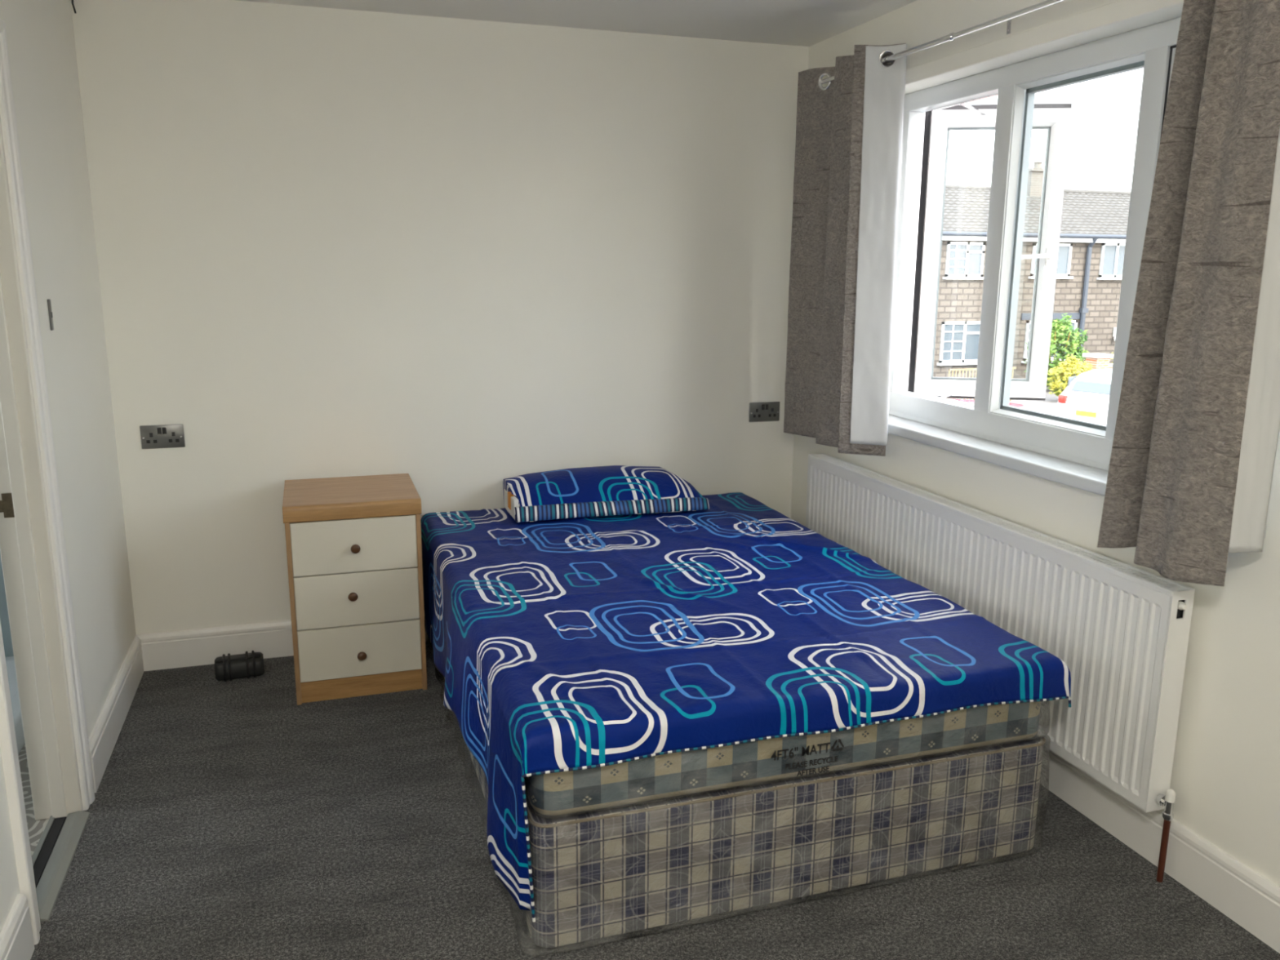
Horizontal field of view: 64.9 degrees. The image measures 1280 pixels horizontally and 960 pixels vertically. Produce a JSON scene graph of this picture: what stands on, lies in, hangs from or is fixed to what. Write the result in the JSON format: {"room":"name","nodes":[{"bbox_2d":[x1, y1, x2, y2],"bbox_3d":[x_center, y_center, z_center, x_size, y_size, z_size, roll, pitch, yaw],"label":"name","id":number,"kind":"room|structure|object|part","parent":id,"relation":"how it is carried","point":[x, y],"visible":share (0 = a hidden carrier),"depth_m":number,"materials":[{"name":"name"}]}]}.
{"room":"bedroom","nodes":[
{"label":"bedroom","id":0,"kind":"room"},
{"bbox_2d":[0,554,13,657],"bbox_3d":[-2.487,-0.071,2.063,1.871,2.520,2.800,-3,13,-18],"label":"wall","id":1,"kind":"structure","parent":0,"point":[4,618],"depth_m":3.65,"materials":[{"name":"white paint"}]},
{"bbox_2d":[0,0,136,933],"bbox_3d":[-1.220,0.078,1.388,0.110,2.526,4.700,-3,13,-18],"label":"wall","id":2,"kind":"structure","parent":0,"point":[41,42],"depth_m":3.06,"materials":[{"name":"paint"}]},
{"bbox_2d":[0,893,34,959],"bbox_3d":[-0.907,1.291,0.850,0.018,0.142,3.020,-3,13,-18],"label":"baseboard","id":3,"kind":"structure","parent":2,"relation":"attached to","point":[16,938],"depth_m":2.18,"materials":[{"name":"white wood"}]},
{"bbox_2d":[0,18,94,945],"bbox_3d":[-1.528,-0.033,2.361,0.138,2.095,0.675,-3,13,-18],"label":"door frame","id":4,"kind":"structure","parent":2,"relation":"in","point":[33,553],"depth_m":2.63,"materials":[{"name":"white wood"}]},
{"bbox_3d":[-1.468,-1.028,2.167,0.021,0.068,0.675,-3,13,-18],"label":"architrave","id":5,"kind":"part","parent":4,"relation":"part of","materials":[{"name":"white wood"}]},
{"bbox_3d":[-1.649,0.067,2.609,0.044,0.065,0.003,-3,13,-18],"label":"strike plate","id":6,"kind":"part","parent":4,"relation":"part of","materials":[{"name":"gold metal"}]},
{"bbox_3d":[-1.381,0.024,2.096,0.021,2.095,0.068,-3,13,-18],"label":"architrave","id":7,"kind":"part","parent":4,"relation":"part of","materials":[{"name":"white wood"}]},
{"bbox_2d":[47,298,53,330],"bbox_3d":[-1.648,-0.462,2.813,0.007,0.086,0.018,-3,13,-18],"label":"light switch","id":8,"kind":"object","parent":2,"relation":"attached to","point":[49,304],"visible":1,"depth_m":2.81,"materials":[{"name":"grey metal"}]},
{"bbox_2d":[88,635,144,792],"bbox_3d":[-1.743,0.751,3.360,0.018,0.142,0.942,-3,13,-18],"label":"baseboard","id":9,"kind":"structure","parent":2,"relation":"attached to","point":[102,740],"depth_m":3.27,"materials":[{"name":"white wood"}]},
{"bbox_2d":[71,0,808,635],"bbox_3d":[-0.541,-0.491,4.084,3.109,2.526,0.120,-3,13,-18],"label":"wall","id":10,"kind":"structure","parent":0,"point":[461,257],"depth_m":3.85,"materials":[{"name":"paint"}]},
{"bbox_2d":[71,0,76,13],"bbox_3d":[-1.878,-1.589,3.332,0.014,0.081,0.006,-3,13,-18],"label":"cable","id":11,"kind":"object","parent":10,"relation":"attached to","point":[73,4],"visible":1,"depth_m":3.33,"materials":[{"name":"black plastic"}]},
{"bbox_2d":[139,424,185,448],"bbox_3d":[-1.748,-0.159,3.683,0.146,0.086,0.010,-3,13,-18],"label":"power socket","id":12,"kind":"object","parent":10,"relation":"attached to","point":[163,436],"visible":1,"depth_m":3.68,"materials":[{"name":"silver metal"}]},
{"bbox_2d":[156,427,161,434],"bbox_3d":[-1.755,-0.179,3.674,0.013,0.024,0.005,-3,13,-18],"label":"rocker switch","id":13,"kind":"object","parent":12,"relation":"attached to","point":[158,429],"depth_m":3.67,"materials":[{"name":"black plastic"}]},
{"bbox_2d":[162,427,166,434],"bbox_3d":[-1.739,-0.180,3.679,0.013,0.024,0.005,-3,13,-18],"label":"rocker switch","id":14,"kind":"object","parent":12,"relation":"attached to","point":[164,429],"depth_m":3.68,"materials":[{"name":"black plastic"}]},
{"bbox_2d":[135,620,427,671],"bbox_3d":[-0.608,0.577,4.217,2.719,0.142,0.018,-3,13,-18],"label":"baseboard","id":15,"kind":"structure","parent":10,"relation":"attached to","point":[199,646],"depth_m":3.88,"materials":[{"name":"white wood"}]},
{"bbox_2d":[748,401,779,422],"bbox_3d":[0.547,-0.299,4.418,0.146,0.086,0.010,-3,13,-18],"label":"power socket","id":16,"kind":"object","parent":10,"relation":"attached to","point":[767,411],"visible":1,"depth_m":4.42,"materials":[{"name":"grey metal"}]},
{"bbox_2d":[235,0,916,46],"bbox_3d":[0.211,-1.295,1.580,3.109,0.100,4.920,-3,13,-18],"label":"ceiling","id":17,"kind":"structure","parent":0,"point":[802,23],"depth_m":3.62,"materials":[{"name":"paint"}]},
{"bbox_2d":[17,641,1279,959],"bbox_3d":[-0.778,1.228,1.782,4.600,0.120,4.700,-3,13,-18],"label":"floor","id":18,"kind":"structure","parent":0,"point":[236,819],"depth_m":2.55,"materials":[{"name":"carpet"}]},
{"bbox_2d":[4,656,25,755],"bbox_3d":[-2.328,0.843,2.984,0.828,0.110,1.347,-3,13,-18],"label":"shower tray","id":19,"kind":"object","parent":18,"relation":"on","point":[11,674],"visible":0.02,"depth_m":3.28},
{"bbox_2d":[214,650,264,681],"bbox_3d":[-1.504,0.693,3.776,0.170,0.090,0.118,-4,13,-22],"label":"pouch","id":20,"kind":"object","parent":18,"relation":"on","point":[228,667],"visible":1,"depth_m":3.74,"materials":[{"name":"black fabric"}]},
{"bbox_3d":[-1.497,0.666,3.748,0.158,0.025,0.019,-4,13,-22],"label":"carry handle","id":21,"kind":"part","parent":20,"relation":"part of","materials":[{"name":"black fabric"}]},
{"bbox_2d":[282,473,426,705],"bbox_3d":[-1.055,0.385,3.729,0.459,0.714,0.491,-3,13,-18],"label":"chest","id":22,"kind":"object","parent":18,"relation":"on","point":[353,545],"visible":1,"depth_m":3.53,"materials":[{"name":"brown wood"}]},
{"bbox_3d":[-0.987,0.106,3.464,0.459,0.055,0.018,-3,13,-18],"label":"rail","id":23,"kind":"part","parent":22,"relation":"part of","materials":[{"name":"brown wood"}]},
{"bbox_3d":[-1.000,0.406,3.504,0.033,0.033,0.030,-3,13,-18],"label":"knob","id":24,"kind":"part","parent":22,"relation":"part of","materials":[{"name":"brown wood"}]},
{"bbox_3d":[-1.053,0.185,3.686,0.418,0.188,0.432,-3,13,-18],"label":"drawer","id":25,"kind":"part","parent":22,"relation":"part of","materials":[{"name":"white wood"}]},
{"bbox_3d":[-0.982,0.236,3.473,0.033,0.033,0.030,-3,13,-18],"label":"knob","id":26,"kind":"part","parent":22,"relation":"part of","materials":[{"name":"brown wood"}]},
{"bbox_3d":[-1.055,0.374,3.727,0.418,0.190,0.432,-3,13,-18],"label":"drawer","id":27,"kind":"part","parent":22,"relation":"part of","materials":[{"name":"white wood"}]},
{"bbox_3d":[-1.056,0.563,3.767,0.418,0.188,0.432,-3,13,-18],"label":"drawer","id":28,"kind":"part","parent":22,"relation":"part of","materials":[{"name":"white wood"}]},
{"bbox_3d":[-0.983,0.621,3.556,0.033,0.033,0.030,-3,13,-18],"label":"knob","id":29,"kind":"part","parent":22,"relation":"part of","materials":[{"name":"brown wood"}]},
{"bbox_2d":[426,636,1050,956],"bbox_3d":[0.113,0.675,3.330,1.440,0.326,1.974,-3,13,-18],"label":"base","id":30,"kind":"object","parent":18,"relation":"on","point":[606,873],"visible":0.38,"depth_m":2.40,"materials":[{"name":"beige fabric"}]},
{"bbox_2d":[524,700,1049,818],"bbox_3d":[0.122,0.412,3.277,1.384,0.209,1.970,-3,13,-18],"label":"mattress","id":31,"kind":"object","parent":30,"relation":"on","point":[655,779],"visible":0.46,"depth_m":2.35,"materials":[{"name":"beige fabric"}]},
{"bbox_2d":[420,492,1071,922],"bbox_3d":[0.094,0.507,3.299,1.459,0.458,2.035,-3,13,-18],"label":"sheet","id":32,"kind":"object","parent":31,"relation":"on","point":[579,643],"visible":0.96,"depth_m":2.68,"materials":[{"name":"fabric"}]},
{"bbox_2d":[502,465,709,523],"bbox_3d":[-0.139,0.043,4.049,0.788,0.146,0.304,-3,13,-18],"label":"pillow","id":33,"kind":"object","parent":32,"relation":"on","point":[612,490],"visible":1,"depth_m":3.99,"materials":[{"name":"fabric"}]},
{"bbox_2d":[790,0,1279,886],"bbox_3d":[1.483,-0.087,2.253,0.140,2.526,4.700,-3,13,-18],"label":"wall","id":34,"kind":"structure","parent":0,"point":[1225,779],"depth_m":2.52,"materials":[{"name":"paint"}]},
{"bbox_2d":[820,0,1065,84],"bbox_3d":[1.092,-1.303,2.820,0.118,0.070,2.584,-3,13,-18],"label":"curtain rod","id":35,"kind":"object","parent":34,"relation":"attached to","point":[953,36],"visible":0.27,"depth_m":3.03,"materials":[{"name":"silver metal"}]},
{"bbox_2d":[783,43,907,456],"bbox_3d":[0.731,-0.837,3.802,0.155,1.433,0.659,-4,13,-19],"label":"curtain","id":36,"kind":"object","parent":35,"relation":"hanging from","point":[849,144],"visible":0.98,"depth_m":3.67,"materials":[{"name":"fabric"}]},
{"bbox_2d":[1097,0,1279,586],"bbox_3d":[1.269,-0.493,2.243,0.140,1.442,0.353,-3,13,-18],"label":"curtain","id":37,"kind":"object","parent":35,"relation":"hanging from","point":[1188,485],"visible":1,"depth_m":2.21,"materials":[{"name":"fabric"}]},
{"bbox_2d":[805,453,1195,882],"bbox_3d":[1.023,0.455,3.353,0.071,0.761,1.922,-3,13,-18],"label":"radiator","id":38,"kind":"object","parent":34,"relation":"attached to","point":[1121,630],"visible":0.77,"depth_m":2.78,"materials":[{"name":"white metal"}]},
{"bbox_2d":[808,453,1194,596],"bbox_3d":[1.019,0.085,3.296,0.071,0.014,1.876,-3,13,-18],"label":"grille","id":39,"kind":"object","parent":38,"relation":"attached to","point":[1149,584],"depth_m":2.97,"materials":[{"name":"white metal"}]},
{"bbox_2d":[1006,19,1011,35],"bbox_3d":[1.095,-1.346,2.987,0.006,0.042,0.016,-3,13,-18],"label":"clip","id":40,"kind":"object","parent":34,"relation":"attached to","point":[1009,22],"visible":0.84,"depth_m":2.98,"materials":[{"name":"silver metal"}]},
{"bbox_2d":[905,0,1183,84],"bbox_3d":[1.138,-1.266,2.868,0.006,0.052,1.970,-3,13,-18],"label":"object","id":41,"kind":"structure","parent":34,"relation":"attached to","point":[1121,10],"depth_m":2.85,"materials":[{"name":"paint"}]},
{"bbox_2d":[888,17,1266,538],"bbox_3d":[1.447,-0.662,3.101,0.714,1.222,1.830,-3,13,-18],"label":"window","id":42,"kind":"structure","parent":34,"relation":"in","point":[1076,453],"depth_m":3.31,"materials":[{"name":"plastic"}]},
{"bbox_3d":[1.325,-0.848,3.825,0.489,1.058,0.058,2,12,8],"label":"open sash","id":43,"kind":"part","parent":42,"relation":"part of","materials":[{"name":"plastic"}]},
{"bbox_3d":[1.322,-0.084,3.184,0.070,0.054,1.730,-3,13,-18],"label":"sill","id":44,"kind":"part","parent":42,"relation":"part of","materials":[{"name":"plastic"}]},
{"bbox_3d":[1.265,-0.677,3.037,0.070,1.168,1.730,-3,13,-18],"label":"frame","id":45,"kind":"part","parent":42,"relation":"part of","materials":[{"name":"plastic"}]},
{"bbox_3d":[1.458,-0.836,3.746,0.176,0.068,0.042,0,12,0],"label":"handle","id":46,"kind":"part","parent":42,"relation":"part of","materials":[{"name":"white plastic"}]},
{"bbox_3d":[1.168,-0.068,3.136,0.135,0.037,1.830,-3,13,-18],"label":"sill","id":47,"kind":"part","parent":42,"relation":"part of","materials":[{"name":"plastic"}]},
{"bbox_3d":[1.453,-0.567,2.493,0.064,1.020,0.422,-3,13,-18],"label":"sash","id":48,"kind":"part","parent":42,"relation":"part of","materials":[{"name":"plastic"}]},
{"bbox_2d":[1040,746,1279,953],"bbox_3d":[1.404,0.968,2.444,0.018,0.142,4.682,-3,13,-18],"label":"baseboard","id":49,"kind":"structure","parent":34,"relation":"attached to","point":[1249,899],"depth_m":2.53,"materials":[{"name":"white wood"}]},
{"label":"outside","id":50,"kind":"structure","parent":0,"visible":0},
{"bbox_2d":[948,386,1062,414],"bbox_3d":[27.892,-2.934,34.480,69.700,0.200,120.000,-3,13,-18],"label":"ground","id":51,"kind":"structure","parent":50,"point":[1049,405],"depth_m":30.62,"materials":[{"name":"concrete"}]},
{"bbox_2d":[948,367,1016,400],"bbox_3d":[10.431,-2.894,30.716,2.400,1.050,0.040,-3,13,-18],"label":"fence","id":52,"kind":"object","parent":51,"relation":"on","point":[1013,368],"visible":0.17,"depth_m":30.43,"materials":[{"name":"white wood"}]},
{"bbox_2d":[950,398,1026,408],"bbox_3d":[6.739,-0.840,19.821,1.740,1.518,4.100,8,14,31],"label":"car","id":53,"kind":"object","parent":51,"relation":"on","point":[968,401],"visible":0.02,"depth_m":19.26,"materials":[{"name":"white metal"}]},
{"bbox_2d":[933,129,1130,378],"bbox_3d":[18.146,-9.176,40.576,33.000,9.339,7.735,-3,13,-18],"label":"house","id":54,"kind":"structure","parent":51,"relation":"on","point":[1094,223],"depth_m":36.34,"materials":[{"name":"brick"}]},
{"bbox_3d":[11.439,-4.880,35.568,1.860,1.390,0.010,-3,13,-18],"label":"pane","id":55,"kind":"part","parent":54,"relation":"part of","materials":[{"name":"clear glass"}]},
{"bbox_3d":[11.268,-7.651,34.915,1.460,1.140,0.010,-3,13,-18],"label":"pane","id":56,"kind":"part","parent":54,"relation":"part of","materials":[{"name":"clear glass"}]},
{"bbox_2d":[1033,161,1042,168],"bbox_3d":[15.421,-12.170,38.989,0.340,0.320,0.340,-3,13,-18],"label":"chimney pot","id":57,"kind":"object","parent":54,"relation":"on","point":[1037,164],"depth_m":38.87,"materials":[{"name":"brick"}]},
{"bbox_3d":[14.957,-5.095,36.694,2.160,1.390,0.010,-3,13,-18],"label":"pane","id":58,"kind":"part","parent":54,"relation":"part of","materials":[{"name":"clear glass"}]},
{"bbox_3d":[14.715,-7.877,36.015,1.610,1.110,0.010,-3,13,-18],"label":"pane","id":59,"kind":"part","parent":54,"relation":"part of","materials":[{"name":"clear glass"}]},
{"bbox_3d":[17.568,-8.061,36.925,1.610,1.190,0.010,-3,13,-18],"label":"pane","id":60,"kind":"part","parent":54,"relation":"part of","materials":[{"name":"clear glass"}]},
{"bbox_2d":[1112,327,1116,341],"bbox_3d":[17.733,-5.414,37.392,0.260,0.500,0.304,-3,13,-18],"label":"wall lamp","id":61,"kind":"object","parent":54,"relation":"attached to","point":[1114,329],"depth_m":37.41,"materials":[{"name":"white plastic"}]},
{"bbox_2d":[1023,313,1089,391],"bbox_3d":[13.924,-4.242,33.539,2.456,2.583,1.436,-3,13,-18],"label":"hedge","id":62,"kind":"object","parent":51,"relation":"on","point":[1062,329],"visible":0.44,"depth_m":33.16,"materials":[{"name":"green plant"}]},
{"bbox_2d":[1046,354,1093,396],"bbox_3d":[13.320,-3.123,30.991,1.896,1.490,1.090,-3,13,-18],"label":"flowering shrub","id":63,"kind":"object","parent":51,"relation":"on","point":[1072,365],"visible":0.5,"depth_m":30.78,"materials":[{"name":"yellow plant"}]},
{"bbox_2d":[1056,368,1112,424],"bbox_3d":[12.601,-2.079,25.835,4.100,1.518,1.740,-8,15,-35],"label":"car","id":64,"kind":"object","parent":51,"relation":"on","point":[1086,397],"visible":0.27,"depth_m":24.89,"materials":[{"name":"white metal"}]},
{"bbox_2d":[1057,395,1067,403],"bbox_3d":[10.621,-2.032,25.257,0.140,0.200,0.180,-8,15,-35],"label":"lamp","id":65,"kind":"object","parent":64,"relation":"attached to","point":[1062,398],"depth_m":25.19,"materials":[{"name":"red plastic"}]},
{"bbox_3d":[11.592,-2.566,25.971,1.900,0.300,0.024,-8,15,-35],"label":"glass","id":66,"kind":"part","parent":64,"relation":"part of","materials":[{"name":"glass"}]},
{"bbox_3d":[10.954,-1.627,24.707,0.030,0.120,0.520,-8,15,-35],"label":"number plate","id":67,"kind":"part","parent":64,"relation":"part of","materials":[{"name":"yellow plastic"}]},
{"bbox_2d":[1082,352,1113,371],"bbox_3d":[17.385,-3.536,33.217,6.380,1.360,0.660,-3,13,-18],"label":"wall","id":68,"kind":"structure","parent":51,"relation":"on","point":[1099,361],"depth_m":32.05,"materials":[{"name":"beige brick"}]}
]}

